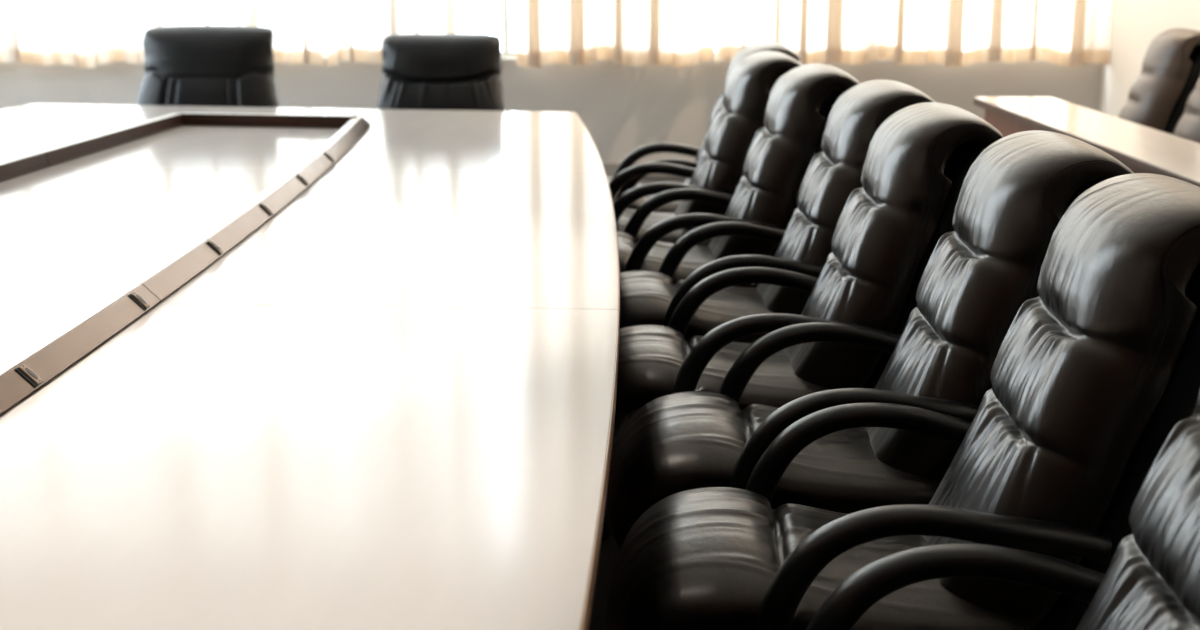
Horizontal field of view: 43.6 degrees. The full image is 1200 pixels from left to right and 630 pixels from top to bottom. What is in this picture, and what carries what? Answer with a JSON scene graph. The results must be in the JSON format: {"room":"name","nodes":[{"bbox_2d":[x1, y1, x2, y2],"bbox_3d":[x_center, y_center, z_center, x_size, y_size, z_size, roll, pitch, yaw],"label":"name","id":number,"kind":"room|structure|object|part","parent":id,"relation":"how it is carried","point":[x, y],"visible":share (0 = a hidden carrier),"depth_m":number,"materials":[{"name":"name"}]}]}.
{"room":"conference room","nodes":[
{"label":"conference room","id":0,"kind":"room"},
{"bbox_2d":[0,58,1103,162],"bbox_3d":[-0.764,-3.195,9.583,8.420,4.600,0.220,1,14,3],"label":"wall","id":1,"kind":"structure","parent":0,"point":[624,109],"depth_m":9.86,"materials":[{"name":"beige paint"}]},
{"bbox_2d":[501,0,515,57],"bbox_3d":[-0.616,-3.416,9.501,1.500,3.532,0.060,1,14,3],"label":"window","id":2,"kind":"structure","parent":1,"relation":"in","point":[506,53],"depth_m":9.85,"materials":[{"name":"white glass"}]},
{"bbox_2d":[603,163,679,176],"bbox_3d":[-0.770,-0.975,9.995,8.020,0.090,0.015,1,14,3],"label":"baseboard","id":3,"kind":"structure","parent":1,"relation":"attached to","point":[610,168],"depth_m":9.94,"materials":[{"name":"grey"}]},
{"bbox_3d":[-0.744,-5.206,8.914,7.880,0.025,0.140,1,14,3],"label":"rail","id":4,"kind":"object","parent":1,"relation":"attached to","visible":0},
{"bbox_2d":[0,0,323,67],"bbox_3d":[-3.242,-3.389,9.390,2.887,3.669,0.179,1,14,3],"label":"curtain","id":5,"kind":"object","parent":4,"relation":"hanging from","point":[78,33],"visible":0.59,"depth_m":9.77,"materials":[{"name":"white fabric"}]},
{"bbox_2d":[324,0,488,65],"bbox_3d":[-1.254,-3.378,9.297,1.070,3.659,0.162,1,14,3],"label":"curtain","id":6,"kind":"object","parent":4,"relation":"hanging from","point":[356,30],"visible":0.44,"depth_m":9.68,"materials":[{"name":"white fabric"}]},
{"bbox_2d":[515,0,715,67],"bbox_3d":[0.097,-3.368,9.234,1.285,3.662,0.138,1,14,3],"label":"curtain","id":7,"kind":"object","parent":4,"relation":"hanging from","point":[675,33],"visible":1,"depth_m":9.61,"materials":[{"name":"white fabric"}]},
{"bbox_2d":[717,0,1113,66],"bbox_3d":[2.061,-3.354,9.131,2.627,3.667,0.160,1,14,3],"label":"curtain","id":8,"kind":"object","parent":4,"relation":"hanging from","point":[951,33],"visible":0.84,"depth_m":9.51,"materials":[{"name":"white fabric"}]},
{"bbox_2d":[588,176,1198,629],"bbox_3d":[-1.131,0.724,3.324,8.420,0.100,14.400,1,14,3],"label":"floor","id":9,"kind":"structure","parent":0,"point":[609,551],"depth_m":3.57,"materials":[{"name":"carpet"}]},
{"bbox_2d":[135,25,278,106],"bbox_3d":[-1.900,-0.773,6.987,0.744,1.099,0.952,1,14,3],"label":"chair","id":10,"kind":"object","parent":9,"relation":"on","point":[198,65],"visible":0.29,"depth_m":7.11,"materials":[{"name":"black leather"}]},
{"bbox_2d":[0,103,619,629],"bbox_3d":[-1.664,0.554,2.105,3.343,0.800,10.255,1,14,3],"label":"conference table","id":11,"kind":"object","parent":9,"relation":"on","point":[262,368],"visible":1,"depth_m":2.51,"materials":[{"name":"white laminate"}]},
{"bbox_3d":[-1.924,-0.287,4.005,0.075,0.049,1.948,1,14,4],"label":"rail","id":12,"kind":"part","parent":11,"relation":"part of","materials":[{"name":"brown paint"}]},
{"bbox_2d":[19,364,42,383],"bbox_3d":[-0.913,0.095,2.407,0.030,0.029,0.020,1,14,3],"label":"socket","id":13,"kind":"object","parent":11,"relation":"attached to","point":[27,373],"depth_m":2.40,"materials":[{"name":"silver"}]},
{"bbox_3d":[-0.955,0.202,2.062,0.073,0.005,1.946,1,14,3],"label":"rail","id":14,"kind":"part","parent":11,"relation":"part of","materials":[{"name":"brown paint"}]},
{"bbox_3d":[-0.956,0.182,2.057,0.083,0.035,1.946,1,14,3],"label":"rail","id":15,"kind":"part","parent":11,"relation":"part of","materials":[{"name":"brown wood"}]},
{"bbox_3d":[-1.793,-0.658,5.548,0.072,0.049,1.230,1,14,5],"label":"rail","id":16,"kind":"part","parent":11,"relation":"part of","materials":[{"name":"brown paint"}]},
{"bbox_2d":[131,292,149,307],"bbox_3d":[-0.897,-0.030,2.928,0.031,0.029,0.020,1,14,3],"label":"socket","id":17,"kind":"object","parent":11,"relation":"attached to","point":[136,298],"depth_m":2.92,"materials":[{"name":"silver"}]},
{"bbox_2d":[208,240,222,252],"bbox_3d":[-0.887,-0.158,3.463,0.031,0.029,0.020,1,14,3],"label":"socket","id":18,"kind":"object","parent":11,"relation":"attached to","point":[212,245],"depth_m":3.45,"materials":[{"name":"silver"}]},
{"bbox_3d":[-0.914,-0.273,3.953,0.171,0.035,1.948,1,14,3],"label":"rail","id":19,"kind":"part","parent":11,"relation":"part of","materials":[{"name":"brown wood"}]},
{"bbox_3d":[-0.914,-0.253,3.957,0.161,0.005,1.948,1,14,3],"label":"rail","id":20,"kind":"part","parent":11,"relation":"part of","materials":[{"name":"brown paint"}]},
{"bbox_3d":[-1.346,-0.792,6.110,0.739,0.049,0.070,2,14,9],"label":"rail","id":21,"kind":"part","parent":11,"relation":"part of","materials":[{"name":"brown paint"}]},
{"bbox_3d":[-0.940,-0.647,5.510,0.071,0.035,1.252,-1,14,-2],"label":"rail","id":22,"kind":"part","parent":11,"relation":"part of","materials":[{"name":"brown wood"}]},
{"bbox_2d":[376,34,504,110],"bbox_3d":[-0.765,-0.724,6.855,0.660,1.066,0.952,1,14,3],"label":"chair","id":23,"kind":"object","parent":9,"relation":"on","point":[420,71],"visible":0.34,"depth_m":6.98,"materials":[{"name":"black leather"}]},
{"bbox_2d":[607,41,799,212],"bbox_3d":[0.292,-0.550,6.074,0.954,1.091,0.584,0,13,-1],"label":"chair","id":24,"kind":"object","parent":9,"relation":"on","point":[634,156],"visible":0.2,"depth_m":5.96,"materials":[{"name":"black leather"}]},
{"bbox_3d":[0.139,-0.430,6.090,0.649,0.260,0.464,0,13,-1],"label":"seat","id":25,"kind":"part","parent":24,"relation":"part of","materials":[{"name":"black leather"}]},
{"bbox_3d":[0.310,-0.444,5.843,0.517,0.335,0.082,-2,14,-6],"label":"armrest","id":26,"kind":"part","parent":24,"relation":"part of","materials":[{"name":"black plastic"}]},
{"bbox_3d":[0.302,-0.556,6.309,0.517,0.335,0.082,1,14,4],"label":"armrest","id":27,"kind":"part","parent":24,"relation":"part of","materials":[{"name":"black plastic"}]},
{"bbox_3d":[0.551,-0.743,6.022,0.436,0.691,0.414,0,13,-1],"label":"backrest","id":28,"kind":"part","parent":24,"relation":"part of","materials":[{"name":"black leather"}]},
{"bbox_2d":[609,51,802,245],"bbox_3d":[0.234,-0.406,5.473,0.954,1.091,0.584,0,13,-1],"label":"chair","id":29,"kind":"object","parent":9,"relation":"on","point":[733,128],"visible":0.37,"depth_m":5.25,"materials":[{"name":"black leather"}]},
{"bbox_3d":[0.244,-0.412,5.709,0.517,0.335,0.082,1,14,4],"label":"armrest","id":30,"kind":"part","parent":29,"relation":"part of","materials":[{"name":"black plastic"}]},
{"bbox_3d":[0.082,-0.286,5.489,0.649,0.260,0.464,0,13,-1],"label":"seat","id":31,"kind":"part","parent":29,"relation":"part of","materials":[{"name":"black leather"}]},
{"bbox_3d":[0.253,-0.299,5.242,0.517,0.335,0.082,-2,14,-6],"label":"armrest","id":32,"kind":"part","parent":29,"relation":"part of","materials":[{"name":"black plastic"}]},
{"bbox_3d":[0.493,-0.599,5.421,0.436,0.691,0.414,0,13,-1],"label":"backrest","id":33,"kind":"part","parent":29,"relation":"part of","materials":[{"name":"black leather"}]},
{"bbox_2d":[617,63,859,287],"bbox_3d":[0.316,-0.255,4.844,0.954,1.091,0.584,0,13,0],"label":"chair","id":34,"kind":"object","parent":9,"relation":"on","point":[780,154],"visible":0.52,"depth_m":4.62,"materials":[{"name":"black leather"}]},
{"bbox_3d":[0.328,-0.261,5.080,0.517,0.335,0.082,1,14,5],"label":"armrest","id":35,"kind":"part","parent":34,"relation":"part of","materials":[{"name":"black plastic"}]},
{"bbox_3d":[0.163,-0.135,4.862,0.649,0.260,0.464,0,13,0],"label":"seat","id":36,"kind":"part","parent":34,"relation":"part of","materials":[{"name":"black leather"}]},
{"bbox_3d":[0.332,-0.148,4.613,0.517,0.335,0.082,-1,14,-6],"label":"armrest","id":37,"kind":"part","parent":34,"relation":"part of","materials":[{"name":"black plastic"}]},
{"bbox_3d":[0.575,-0.447,4.790,0.436,0.691,0.414,0,13,0],"label":"backrest","id":38,"kind":"part","parent":34,"relation":"part of","materials":[{"name":"black leather"}]},
{"bbox_2d":[620,80,935,423],"bbox_3d":[0.410,-0.104,4.216,0.954,1.091,0.584,0,13,0],"label":"chair","id":39,"kind":"object","parent":9,"relation":"on","point":[646,297],"visible":0.54,"depth_m":4.02,"materials":[{"name":"black leather"}]},
{"bbox_3d":[0.257,0.015,4.234,0.649,0.260,0.464,0,13,0],"label":"seat","id":40,"kind":"part","parent":39,"relation":"part of","materials":[{"name":"black leather"}]},
{"bbox_3d":[0.422,-0.110,4.452,0.517,0.335,0.082,1,14,5],"label":"armrest","id":41,"kind":"part","parent":39,"relation":"part of","materials":[{"name":"black plastic"}]},
{"bbox_3d":[0.426,0.002,3.985,0.517,0.335,0.082,-1,14,-6],"label":"armrest","id":42,"kind":"part","parent":39,"relation":"part of","materials":[{"name":"black plastic"}]},
{"bbox_3d":[0.669,-0.297,4.162,0.436,0.691,0.414,0,13,0],"label":"backrest","id":43,"kind":"part","parent":39,"relation":"part of","materials":[{"name":"black leather"}]},
{"bbox_2d":[601,102,1002,540],"bbox_3d":[0.406,0.051,3.570,0.954,1.091,0.584,0,13,1],"label":"chair","id":44,"kind":"object","parent":9,"relation":"on","point":[917,163],"visible":0.64,"depth_m":3.36,"materials":[{"name":"black leather"}]},
{"bbox_3d":[0.253,0.170,3.591,0.649,0.260,0.464,0,13,1],"label":"seat","id":45,"kind":"part","parent":44,"relation":"part of","materials":[{"name":"black leather"}]},
{"bbox_3d":[0.423,0.045,3.806,0.517,0.335,0.082,1,14,6],"label":"armrest","id":46,"kind":"part","parent":44,"relation":"part of","materials":[{"name":"black plastic"}]},
{"bbox_3d":[0.417,0.157,3.339,0.517,0.335,0.082,-1,14,-5],"label":"armrest","id":47,"kind":"part","parent":44,"relation":"part of","materials":[{"name":"black plastic"}]},
{"bbox_3d":[0.664,-0.141,3.511,0.436,0.691,0.414,0,13,1],"label":"backrest","id":48,"kind":"part","parent":44,"relation":"part of","materials":[{"name":"black leather"}]},
{"bbox_2d":[606,130,1133,548],"bbox_3d":[0.489,0.188,2.999,0.954,1.091,0.584,0,13,1],"label":"chair","id":49,"kind":"object","parent":9,"relation":"on","point":[1012,200],"visible":0.73,"depth_m":2.81,"materials":[{"name":"black leather"}]},
{"bbox_3d":[0.336,0.306,3.022,0.649,0.260,0.464,0,14,1],"label":"seat","id":50,"kind":"part","parent":49,"relation":"part of","materials":[{"name":"black leather"}]},
{"bbox_3d":[0.509,0.182,3.235,0.517,0.335,0.082,2,14,7],"label":"armrest","id":51,"kind":"part","parent":49,"relation":"part of","materials":[{"name":"black plastic"}]},
{"bbox_3d":[0.498,0.294,2.768,0.517,0.335,0.082,-1,14,-4],"label":"armrest","id":52,"kind":"part","parent":49,"relation":"part of","materials":[{"name":"black plastic"}]},
{"bbox_3d":[0.748,-0.003,2.938,0.436,0.691,0.414,0,14,1],"label":"backrest","id":53,"kind":"part","parent":49,"relation":"part of","materials":[{"name":"black leather"}]},
{"bbox_2d":[605,173,1199,629],"bbox_3d":[0.486,0.327,2.420,0.954,1.091,0.584,1,14,3],"label":"chair","id":54,"kind":"object","parent":9,"relation":"on","point":[1092,374],"visible":0.94,"depth_m":2.22,"materials":[{"name":"black leather"}]},
{"bbox_3d":[0.333,0.444,2.447,0.649,0.260,0.464,1,14,3],"label":"seat","id":55,"kind":"part","parent":54,"relation":"part of","materials":[{"name":"black leather"}]},
{"bbox_3d":[0.513,0.321,2.655,0.517,0.335,0.082,2,14,8],"label":"armrest","id":56,"kind":"part","parent":54,"relation":"part of","materials":[{"name":"black plastic"}]},
{"bbox_3d":[0.487,0.433,2.189,0.517,0.335,0.082,-1,14,-2],"label":"armrest","id":57,"kind":"part","parent":54,"relation":"part of","materials":[{"name":"black plastic"}]},
{"bbox_3d":[0.745,0.138,2.351,0.436,0.691,0.414,1,14,3],"label":"backrest","id":58,"kind":"part","parent":54,"relation":"part of","materials":[{"name":"black leather"}]},
{"bbox_2d":[806,390,1199,629],"bbox_3d":[0.494,0.479,1.787,0.954,1.091,0.584,1,14,3],"label":"chair","id":59,"kind":"object","parent":9,"relation":"on","point":[1151,581],"visible":1,"depth_m":1.83,"materials":[{"name":"black leather"}]},
{"bbox_3d":[0.521,0.473,2.022,0.517,0.335,0.082,2,14,8],"label":"armrest","id":60,"kind":"part","parent":59,"relation":"part of","materials":[{"name":"black plastic"}]},
{"bbox_3d":[0.752,0.290,1.718,0.436,0.691,0.414,1,14,3],"label":"backrest","id":61,"kind":"part","parent":59,"relation":"part of","materials":[{"name":"black leather"}]},
{"bbox_2d":[973,97,1199,186],"bbox_3d":[2.037,-0.105,4.956,0.384,0.750,5.204,0,13,0],"label":"side table","id":62,"kind":"object","parent":9,"relation":"on","point":[1143,149],"visible":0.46,"depth_m":5.96,"materials":[{"name":"white laminate"}]},
{"bbox_3d":[1.907,-0.105,4.956,0.020,0.672,5.140,0,13,0],"label":"panel","id":63,"kind":"part","parent":62,"relation":"part of","materials":[{"name":"white wood"}]},
{"bbox_2d":[1118,28,1199,133],"bbox_3d":[2.388,-0.830,7.242,0.952,1.091,0.584,1,14,6],"label":"chair","id":64,"kind":"object","parent":9,"relation":"on","point":[1157,99],"visible":0.34,"depth_m":6.97,"materials":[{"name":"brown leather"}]},
{"bbox_2d":[1162,81,1199,142],"bbox_3d":[2.431,-0.687,6.646,0.952,1.091,0.584,1,14,6],"label":"chair","id":65,"kind":"object","parent":9,"relation":"on","point":[1188,126],"visible":0.09,"depth_m":6.53,"materials":[{"name":"black leather"}]},
{"bbox_2d":[1100,0,1199,117],"bbox_3d":[2.970,-1.499,2.518,0.200,4.600,13.900,1,14,3],"label":"wall","id":66,"kind":"structure","parent":0,"point":[1135,24],"depth_m":9.02,"materials":[{"name":"beige paint"}]}
]}

